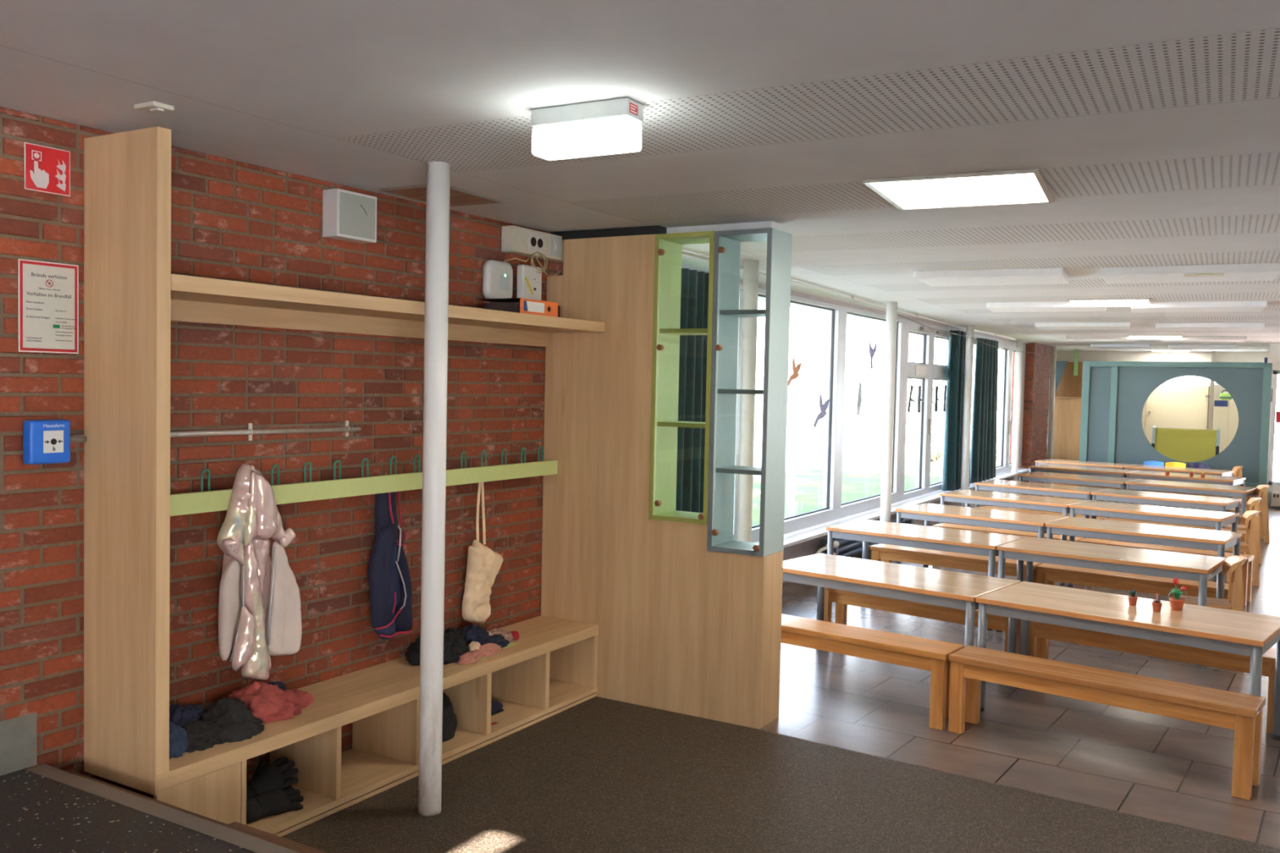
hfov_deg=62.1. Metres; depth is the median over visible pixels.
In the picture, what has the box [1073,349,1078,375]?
post
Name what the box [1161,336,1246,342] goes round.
ceiling light
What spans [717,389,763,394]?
shelf
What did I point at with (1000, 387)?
shrub
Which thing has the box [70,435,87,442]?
stub
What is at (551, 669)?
bench
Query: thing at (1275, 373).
window
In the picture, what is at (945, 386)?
sticker
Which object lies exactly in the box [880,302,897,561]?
steel column
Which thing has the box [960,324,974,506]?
steel column
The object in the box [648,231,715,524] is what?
display case
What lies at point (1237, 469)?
wooden chair
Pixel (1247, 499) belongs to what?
bench
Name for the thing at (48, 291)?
notice
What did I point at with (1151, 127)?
ceiling
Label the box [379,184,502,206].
ceiling hatch
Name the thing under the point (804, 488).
lawn
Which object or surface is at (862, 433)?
ground
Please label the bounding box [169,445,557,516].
coat rack
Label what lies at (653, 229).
strip
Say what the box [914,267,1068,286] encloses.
ceiling light
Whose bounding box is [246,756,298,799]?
glove
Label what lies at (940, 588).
dining table
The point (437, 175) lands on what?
steel column
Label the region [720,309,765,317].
shelf
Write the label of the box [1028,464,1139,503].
dining table
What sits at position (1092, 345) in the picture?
ceiling slab
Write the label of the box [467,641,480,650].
hat
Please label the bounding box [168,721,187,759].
hat
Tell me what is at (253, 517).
hood
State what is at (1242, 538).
bench
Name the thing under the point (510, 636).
patterned scarf
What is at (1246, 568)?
bench
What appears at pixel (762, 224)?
strip
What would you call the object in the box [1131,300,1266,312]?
ceiling light
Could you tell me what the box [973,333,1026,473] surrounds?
window
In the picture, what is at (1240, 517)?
bench
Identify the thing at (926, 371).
window
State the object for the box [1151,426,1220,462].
sofa
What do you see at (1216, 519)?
dining table
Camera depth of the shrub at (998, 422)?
23.87 m
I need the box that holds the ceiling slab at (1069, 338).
[1066,335,1137,341]
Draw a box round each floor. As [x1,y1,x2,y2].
[0,768,256,852]
[595,493,1279,848]
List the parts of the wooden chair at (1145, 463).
backrest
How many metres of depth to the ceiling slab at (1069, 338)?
15.30 m
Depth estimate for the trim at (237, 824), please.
3.12 m
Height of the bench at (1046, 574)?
0.385 m
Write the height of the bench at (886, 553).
0.385 m
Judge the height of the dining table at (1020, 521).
0.605 m
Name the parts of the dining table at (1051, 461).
frame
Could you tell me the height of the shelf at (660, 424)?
0.022 m
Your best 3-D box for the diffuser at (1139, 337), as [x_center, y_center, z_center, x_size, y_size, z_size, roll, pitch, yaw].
[7.412,-1.282,15.278,0.656,0.008,0.956,2,3,26]
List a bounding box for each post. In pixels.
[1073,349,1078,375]
[1208,351,1215,429]
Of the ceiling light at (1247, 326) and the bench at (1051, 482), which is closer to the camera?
the ceiling light at (1247, 326)
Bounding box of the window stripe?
[1275,411,1279,422]
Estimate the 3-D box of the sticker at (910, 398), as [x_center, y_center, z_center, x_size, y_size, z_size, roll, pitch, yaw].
[3.202,-0.325,12.493,0.001,0.350,0.369,3,3,30]
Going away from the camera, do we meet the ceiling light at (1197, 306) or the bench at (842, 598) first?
the bench at (842, 598)
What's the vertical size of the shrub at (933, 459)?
2.332 m
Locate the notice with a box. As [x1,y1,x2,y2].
[17,258,78,353]
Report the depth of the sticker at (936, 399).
13.40 m
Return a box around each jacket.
[217,462,302,680]
[367,491,413,639]
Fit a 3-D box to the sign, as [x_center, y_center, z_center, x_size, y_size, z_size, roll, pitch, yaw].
[-1.924,-0.834,3.451,0.003,0.148,0.150,3,3,30]
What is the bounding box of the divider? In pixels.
[540,234,783,729]
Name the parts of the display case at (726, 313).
knob, knob, knob, knob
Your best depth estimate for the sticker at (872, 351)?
11.16 m
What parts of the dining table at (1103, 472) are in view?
frame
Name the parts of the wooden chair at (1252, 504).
seat, backrest, leg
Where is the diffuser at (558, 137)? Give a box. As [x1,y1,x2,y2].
[532,116,641,159]
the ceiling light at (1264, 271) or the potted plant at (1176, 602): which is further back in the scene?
the ceiling light at (1264, 271)
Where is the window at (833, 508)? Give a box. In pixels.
[733,283,905,542]
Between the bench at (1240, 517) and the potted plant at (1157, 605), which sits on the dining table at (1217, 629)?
the potted plant at (1157, 605)
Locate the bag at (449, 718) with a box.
[442,692,457,742]
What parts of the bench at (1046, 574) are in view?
leg, leg, seat, leg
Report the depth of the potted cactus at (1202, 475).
14.13 m
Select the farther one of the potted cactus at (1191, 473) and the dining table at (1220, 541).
the potted cactus at (1191, 473)
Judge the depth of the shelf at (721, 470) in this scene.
5.35 m
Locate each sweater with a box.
[181,697,264,752]
[458,623,509,648]
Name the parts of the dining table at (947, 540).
leg, leg, frame, leg, leg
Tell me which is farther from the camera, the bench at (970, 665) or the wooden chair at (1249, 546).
the wooden chair at (1249, 546)
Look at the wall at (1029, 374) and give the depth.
17.96 m
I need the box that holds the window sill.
[783,467,1030,548]
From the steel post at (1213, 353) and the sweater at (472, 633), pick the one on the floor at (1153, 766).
the steel post at (1213, 353)
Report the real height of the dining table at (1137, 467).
0.605 m
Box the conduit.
[73,420,360,440]
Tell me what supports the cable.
hanging from the socket trunking
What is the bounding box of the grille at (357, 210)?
[339,191,375,239]
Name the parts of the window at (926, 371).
curtain rail, door plate, handle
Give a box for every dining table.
[782,553,1021,653]
[826,520,1026,630]
[895,503,1069,585]
[939,489,1090,538]
[973,480,1110,528]
[975,581,1279,740]
[995,537,1226,631]
[1017,471,1139,511]
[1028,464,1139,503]
[1034,458,1135,503]
[1044,516,1242,586]
[1068,500,1239,582]
[1091,488,1241,528]
[1124,464,1234,511]
[1124,479,1257,520]
[1125,471,1245,511]
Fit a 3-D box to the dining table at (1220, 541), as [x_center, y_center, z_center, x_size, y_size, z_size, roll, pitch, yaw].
[4.093,1.131,8.690,1.335,0.605,0.670,3,3,39]
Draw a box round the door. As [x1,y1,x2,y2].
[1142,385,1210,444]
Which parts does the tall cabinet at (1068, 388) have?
slanted panel, panel, panel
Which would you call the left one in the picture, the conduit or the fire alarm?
the fire alarm
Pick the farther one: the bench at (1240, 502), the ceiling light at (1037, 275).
the bench at (1240, 502)
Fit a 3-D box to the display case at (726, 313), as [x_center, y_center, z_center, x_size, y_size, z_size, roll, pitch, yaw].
[0.551,-0.171,5.367,0.310,1.606,0.264,3,3,30]
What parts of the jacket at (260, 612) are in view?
panel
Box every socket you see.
[530,237,536,246]
[537,238,542,247]
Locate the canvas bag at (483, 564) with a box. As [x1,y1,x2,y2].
[462,482,503,624]
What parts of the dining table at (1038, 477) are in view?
frame, leg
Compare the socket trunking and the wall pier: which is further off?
the wall pier
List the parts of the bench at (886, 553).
leg, leg, seat, leg, leg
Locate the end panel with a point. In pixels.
(127, 175)
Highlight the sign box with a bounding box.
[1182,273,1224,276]
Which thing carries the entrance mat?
on the floor at (1153, 766)
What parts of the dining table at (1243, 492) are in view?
leg, frame, leg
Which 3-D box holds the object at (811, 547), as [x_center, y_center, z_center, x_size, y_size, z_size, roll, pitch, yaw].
[2.914,0.007,12.092,0.250,2.520,13.820,3,3,30]
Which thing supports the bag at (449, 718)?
on the bench at (551, 669)
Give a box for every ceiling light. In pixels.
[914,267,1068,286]
[986,301,1106,312]
[1035,322,1130,329]
[1101,262,1279,284]
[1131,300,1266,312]
[1155,322,1265,330]
[1161,336,1246,342]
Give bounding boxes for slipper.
[491,700,503,715]
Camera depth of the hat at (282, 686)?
4.21 m
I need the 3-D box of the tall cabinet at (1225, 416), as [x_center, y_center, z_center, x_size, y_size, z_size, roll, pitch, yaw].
[10.872,0.320,19.654,0.495,1.620,0.325,3,3,30]
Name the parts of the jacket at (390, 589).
pocket trim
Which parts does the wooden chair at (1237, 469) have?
backrest, leg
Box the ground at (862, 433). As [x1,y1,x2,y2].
[753,401,1279,481]
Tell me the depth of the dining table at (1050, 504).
10.86 m
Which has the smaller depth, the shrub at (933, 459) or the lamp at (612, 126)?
the lamp at (612, 126)
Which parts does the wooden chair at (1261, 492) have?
seat, leg, backrest, leg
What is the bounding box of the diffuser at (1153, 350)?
[1152,350,1189,351]
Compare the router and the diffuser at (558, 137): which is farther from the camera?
the router
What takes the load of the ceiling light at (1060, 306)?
attached to the ceiling at (1151, 127)
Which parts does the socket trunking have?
socket plate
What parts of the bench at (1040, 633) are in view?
leg, leg, seat, leg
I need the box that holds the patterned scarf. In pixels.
[486,627,519,642]
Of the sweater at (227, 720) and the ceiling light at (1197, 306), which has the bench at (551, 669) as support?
the sweater at (227, 720)
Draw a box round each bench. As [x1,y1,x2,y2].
[153,615,598,836]
[781,613,964,730]
[823,587,1020,654]
[870,543,1043,582]
[933,523,1084,542]
[948,645,1265,799]
[977,506,1107,539]
[1028,621,1275,733]
[1035,563,1228,609]
[1051,482,1146,497]
[1077,537,1253,605]
[1102,517,1246,554]
[1122,515,1242,524]
[1146,489,1253,502]
[1146,502,1247,522]
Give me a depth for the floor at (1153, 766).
5.34 m
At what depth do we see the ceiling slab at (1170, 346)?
17.39 m
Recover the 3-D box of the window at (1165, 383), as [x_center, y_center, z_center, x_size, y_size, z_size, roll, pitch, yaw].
[10.669,-0.967,20.043,2.080,0.390,0.060,3,3,30]
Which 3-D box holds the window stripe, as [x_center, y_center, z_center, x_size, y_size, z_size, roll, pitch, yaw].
[10.126,-0.131,16.164,0.775,0.175,0.006,3,3,30]
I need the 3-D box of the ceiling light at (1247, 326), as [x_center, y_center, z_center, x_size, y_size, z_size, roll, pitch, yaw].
[6.599,-1.159,12.345,1.100,0.050,0.620,2,3,25]
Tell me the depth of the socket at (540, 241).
5.64 m
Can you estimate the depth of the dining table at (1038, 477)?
13.68 m
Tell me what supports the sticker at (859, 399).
attached to the window at (833, 508)
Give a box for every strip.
[551,225,666,239]
[666,221,779,233]
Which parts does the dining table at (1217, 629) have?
leg, leg, frame, leg, leg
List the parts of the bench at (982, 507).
seat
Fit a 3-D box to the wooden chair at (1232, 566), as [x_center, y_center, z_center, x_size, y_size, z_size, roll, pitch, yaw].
[3.727,1.167,6.951,0.425,0.660,0.338,2,3,24]
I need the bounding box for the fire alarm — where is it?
[22,419,70,464]
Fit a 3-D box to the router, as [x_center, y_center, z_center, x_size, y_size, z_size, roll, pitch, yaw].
[-0.582,-0.745,5.593,0.048,0.199,0.170,3,3,30]
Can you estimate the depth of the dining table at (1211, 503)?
11.30 m
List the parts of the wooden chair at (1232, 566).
seat, leg, backrest, leg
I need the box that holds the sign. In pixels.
[24,142,70,196]
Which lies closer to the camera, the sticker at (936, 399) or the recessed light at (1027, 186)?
the recessed light at (1027, 186)
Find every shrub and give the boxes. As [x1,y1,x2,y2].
[872,380,998,462]
[931,380,1002,466]
[971,386,1001,438]
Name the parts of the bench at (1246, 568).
seat, leg, leg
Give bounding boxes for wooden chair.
[1143,461,1164,506]
[1164,462,1186,507]
[1173,555,1246,612]
[1188,462,1209,469]
[1207,510,1259,586]
[1225,497,1262,564]
[1228,484,1270,542]
[1231,466,1243,486]
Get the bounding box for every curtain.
[675,268,708,512]
[941,329,970,491]
[969,337,998,483]
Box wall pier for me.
[1030,342,1050,483]
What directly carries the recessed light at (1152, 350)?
in the ceiling at (1151, 127)
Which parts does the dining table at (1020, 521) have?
leg, leg, frame, leg, leg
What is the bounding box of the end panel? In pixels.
[84,126,171,795]
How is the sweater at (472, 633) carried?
on the bench at (551, 669)
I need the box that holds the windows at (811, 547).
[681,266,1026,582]
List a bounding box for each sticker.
[787,355,801,386]
[813,391,830,427]
[856,382,861,415]
[868,337,877,368]
[907,384,916,413]
[917,386,922,413]
[934,386,939,412]
[942,385,946,411]
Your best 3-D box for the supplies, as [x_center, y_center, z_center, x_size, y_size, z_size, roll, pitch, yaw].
[-0.523,-0.589,5.453,0.240,0.070,0.065,3,3,30]
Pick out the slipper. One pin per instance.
(496, 706)
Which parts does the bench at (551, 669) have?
panel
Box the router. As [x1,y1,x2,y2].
[516,264,542,300]
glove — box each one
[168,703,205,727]
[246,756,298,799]
[246,786,303,823]
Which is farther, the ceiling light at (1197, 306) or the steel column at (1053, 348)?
the steel column at (1053, 348)
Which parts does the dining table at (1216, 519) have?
leg, frame, leg, leg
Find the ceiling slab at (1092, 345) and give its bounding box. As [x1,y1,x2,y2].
[1090,343,1149,348]
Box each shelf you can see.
[170,273,604,346]
[657,421,705,428]
[659,328,707,335]
[715,465,760,475]
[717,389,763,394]
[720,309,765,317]
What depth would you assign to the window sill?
10.79 m
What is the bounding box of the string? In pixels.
[897,314,1034,353]
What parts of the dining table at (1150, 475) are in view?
frame, leg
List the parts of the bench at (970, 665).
leg, leg, seat, leg, leg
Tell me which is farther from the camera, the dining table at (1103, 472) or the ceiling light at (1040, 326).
the dining table at (1103, 472)
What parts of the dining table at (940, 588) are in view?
leg, frame, leg, leg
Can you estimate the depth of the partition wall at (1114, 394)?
16.68 m
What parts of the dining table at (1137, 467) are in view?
frame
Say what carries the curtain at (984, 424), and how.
hanging from the window at (926, 371)
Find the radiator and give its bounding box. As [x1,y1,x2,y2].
[815,517,913,556]
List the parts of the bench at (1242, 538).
seat, leg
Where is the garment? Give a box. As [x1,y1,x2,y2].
[404,627,470,666]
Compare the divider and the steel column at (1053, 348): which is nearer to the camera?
the divider
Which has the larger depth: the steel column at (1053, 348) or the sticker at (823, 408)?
the steel column at (1053, 348)
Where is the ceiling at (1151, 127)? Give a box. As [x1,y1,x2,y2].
[0,0,1279,351]
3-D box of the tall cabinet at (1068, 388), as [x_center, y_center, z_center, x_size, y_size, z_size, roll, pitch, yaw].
[8.537,-0.116,20.739,1.050,2.300,0.590,3,3,30]
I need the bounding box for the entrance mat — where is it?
[280,697,1279,852]
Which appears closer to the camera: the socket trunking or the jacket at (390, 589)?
the jacket at (390, 589)
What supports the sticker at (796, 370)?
attached to the window at (833, 508)
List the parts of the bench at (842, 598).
leg, leg, seat, leg, leg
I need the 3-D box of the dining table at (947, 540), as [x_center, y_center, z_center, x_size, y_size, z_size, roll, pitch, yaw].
[2.179,1.111,8.176,1.335,0.605,0.670,3,3,38]
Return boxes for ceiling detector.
[133,101,173,113]
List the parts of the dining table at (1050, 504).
leg, frame, leg, leg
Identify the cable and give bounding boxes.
[503,252,561,276]
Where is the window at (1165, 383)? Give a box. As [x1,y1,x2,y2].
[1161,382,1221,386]
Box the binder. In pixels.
[475,297,558,316]
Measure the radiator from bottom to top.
0.300 m
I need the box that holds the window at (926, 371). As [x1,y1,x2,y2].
[681,250,1028,501]
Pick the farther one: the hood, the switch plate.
the switch plate
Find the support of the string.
attached to the steel column at (969, 351)
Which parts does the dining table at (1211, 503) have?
leg, frame, leg, leg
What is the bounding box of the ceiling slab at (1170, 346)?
[1167,344,1236,349]
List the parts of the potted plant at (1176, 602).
pot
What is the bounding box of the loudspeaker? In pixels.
[322,188,377,244]
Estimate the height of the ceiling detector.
0.020 m
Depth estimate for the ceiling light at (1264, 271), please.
6.84 m
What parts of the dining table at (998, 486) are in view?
leg, frame, leg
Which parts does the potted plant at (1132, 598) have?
pot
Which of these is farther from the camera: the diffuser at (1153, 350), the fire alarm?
the diffuser at (1153, 350)
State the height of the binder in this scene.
0.076 m
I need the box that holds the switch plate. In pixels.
[549,235,560,257]
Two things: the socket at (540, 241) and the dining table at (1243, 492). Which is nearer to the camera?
the socket at (540, 241)
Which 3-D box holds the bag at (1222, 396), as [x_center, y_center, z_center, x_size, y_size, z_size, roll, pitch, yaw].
[10.839,-0.582,19.651,0.202,0.181,0.122,3,3,30]
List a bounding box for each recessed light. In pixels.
[862,168,1054,210]
[1066,297,1151,306]
[1127,335,1182,339]
[1151,349,1191,351]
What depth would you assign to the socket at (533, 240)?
5.59 m
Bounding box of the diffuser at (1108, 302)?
[1070,299,1147,306]
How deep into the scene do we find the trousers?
4.05 m
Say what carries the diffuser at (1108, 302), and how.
attached to the recessed light at (1127, 302)
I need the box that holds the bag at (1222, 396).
[1219,390,1231,399]
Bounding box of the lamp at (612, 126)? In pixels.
[531,97,643,159]
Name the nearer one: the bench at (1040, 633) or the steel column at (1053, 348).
the bench at (1040, 633)
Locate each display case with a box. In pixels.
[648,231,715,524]
[706,227,791,556]
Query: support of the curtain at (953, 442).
hanging from the window at (926, 371)
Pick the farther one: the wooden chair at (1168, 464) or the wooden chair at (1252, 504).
the wooden chair at (1168, 464)
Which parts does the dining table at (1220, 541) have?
leg, leg, frame, leg, leg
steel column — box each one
[417,161,450,816]
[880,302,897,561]
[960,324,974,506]
[1010,339,1022,493]
[1046,346,1056,484]
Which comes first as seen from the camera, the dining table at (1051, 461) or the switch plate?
the switch plate
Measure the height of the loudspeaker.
0.198 m
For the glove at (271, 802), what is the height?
0.092 m
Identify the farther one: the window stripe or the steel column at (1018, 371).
the steel column at (1018, 371)
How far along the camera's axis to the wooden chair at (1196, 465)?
16.20 m
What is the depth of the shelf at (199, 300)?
4.30 m
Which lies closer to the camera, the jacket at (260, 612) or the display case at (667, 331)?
the jacket at (260, 612)
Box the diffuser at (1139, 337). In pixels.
[1137,336,1181,339]
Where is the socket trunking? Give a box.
[501,225,564,263]
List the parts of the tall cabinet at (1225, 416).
door, door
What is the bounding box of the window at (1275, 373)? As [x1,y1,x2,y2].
[1267,370,1279,485]
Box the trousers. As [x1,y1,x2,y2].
[227,681,314,723]
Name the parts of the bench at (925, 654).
seat, leg, leg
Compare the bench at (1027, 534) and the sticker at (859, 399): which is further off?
the sticker at (859, 399)
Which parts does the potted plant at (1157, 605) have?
pot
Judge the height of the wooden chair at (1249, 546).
0.660 m
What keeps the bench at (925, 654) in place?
on the floor at (1153, 766)
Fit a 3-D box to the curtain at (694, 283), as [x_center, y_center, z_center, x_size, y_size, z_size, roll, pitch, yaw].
[0.380,-0.042,7.207,0.086,2.010,0.881,3,3,36]
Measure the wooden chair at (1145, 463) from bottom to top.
0.660 m
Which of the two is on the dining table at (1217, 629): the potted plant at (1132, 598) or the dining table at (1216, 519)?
the potted plant at (1132, 598)
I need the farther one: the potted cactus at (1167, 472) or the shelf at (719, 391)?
the potted cactus at (1167, 472)
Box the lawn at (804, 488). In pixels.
[751,439,999,525]
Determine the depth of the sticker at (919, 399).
12.74 m
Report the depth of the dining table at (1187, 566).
7.17 m
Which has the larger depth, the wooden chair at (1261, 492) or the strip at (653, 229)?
the wooden chair at (1261, 492)
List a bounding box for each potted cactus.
[1164,469,1169,475]
[1188,470,1194,476]
[1200,471,1205,477]
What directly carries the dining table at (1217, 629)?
on the floor at (1153, 766)
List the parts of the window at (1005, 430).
handle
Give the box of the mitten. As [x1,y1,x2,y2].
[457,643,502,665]
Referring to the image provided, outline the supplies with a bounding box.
[557,305,559,317]
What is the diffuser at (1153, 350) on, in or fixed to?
attached to the recessed light at (1152, 350)
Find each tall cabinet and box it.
[1052,360,1083,460]
[1213,400,1238,453]
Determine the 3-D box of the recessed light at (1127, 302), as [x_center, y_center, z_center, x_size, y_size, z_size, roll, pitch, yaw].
[4.245,-1.117,9.601,0.670,0.012,0.820,2,3,25]
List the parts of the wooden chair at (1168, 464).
backrest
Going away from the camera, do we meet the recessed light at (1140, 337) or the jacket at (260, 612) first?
the jacket at (260, 612)
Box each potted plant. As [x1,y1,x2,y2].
[1128,589,1137,605]
[1149,593,1162,612]
[1168,577,1190,610]
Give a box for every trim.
[26,764,299,852]
[228,822,326,852]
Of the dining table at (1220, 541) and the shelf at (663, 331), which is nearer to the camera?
the shelf at (663, 331)
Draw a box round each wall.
[0,106,563,798]
[1008,342,1037,482]
[1008,342,1279,507]
[1079,357,1272,487]
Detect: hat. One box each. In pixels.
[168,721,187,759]
[266,681,286,690]
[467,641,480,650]
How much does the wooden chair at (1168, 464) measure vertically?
0.660 m
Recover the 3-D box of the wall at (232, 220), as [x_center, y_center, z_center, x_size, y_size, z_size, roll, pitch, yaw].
[-2.808,0.287,2.247,0.209,2.520,9.000,3,3,30]
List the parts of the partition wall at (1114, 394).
panel, round window panel, round plate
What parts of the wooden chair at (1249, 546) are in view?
rail, seat, leg, backrest, leg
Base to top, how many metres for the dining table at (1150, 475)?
0.605 m
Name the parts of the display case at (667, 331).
knob, knob, knob, knob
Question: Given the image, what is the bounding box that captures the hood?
[217,462,285,556]
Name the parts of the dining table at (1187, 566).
leg, leg, frame, leg, leg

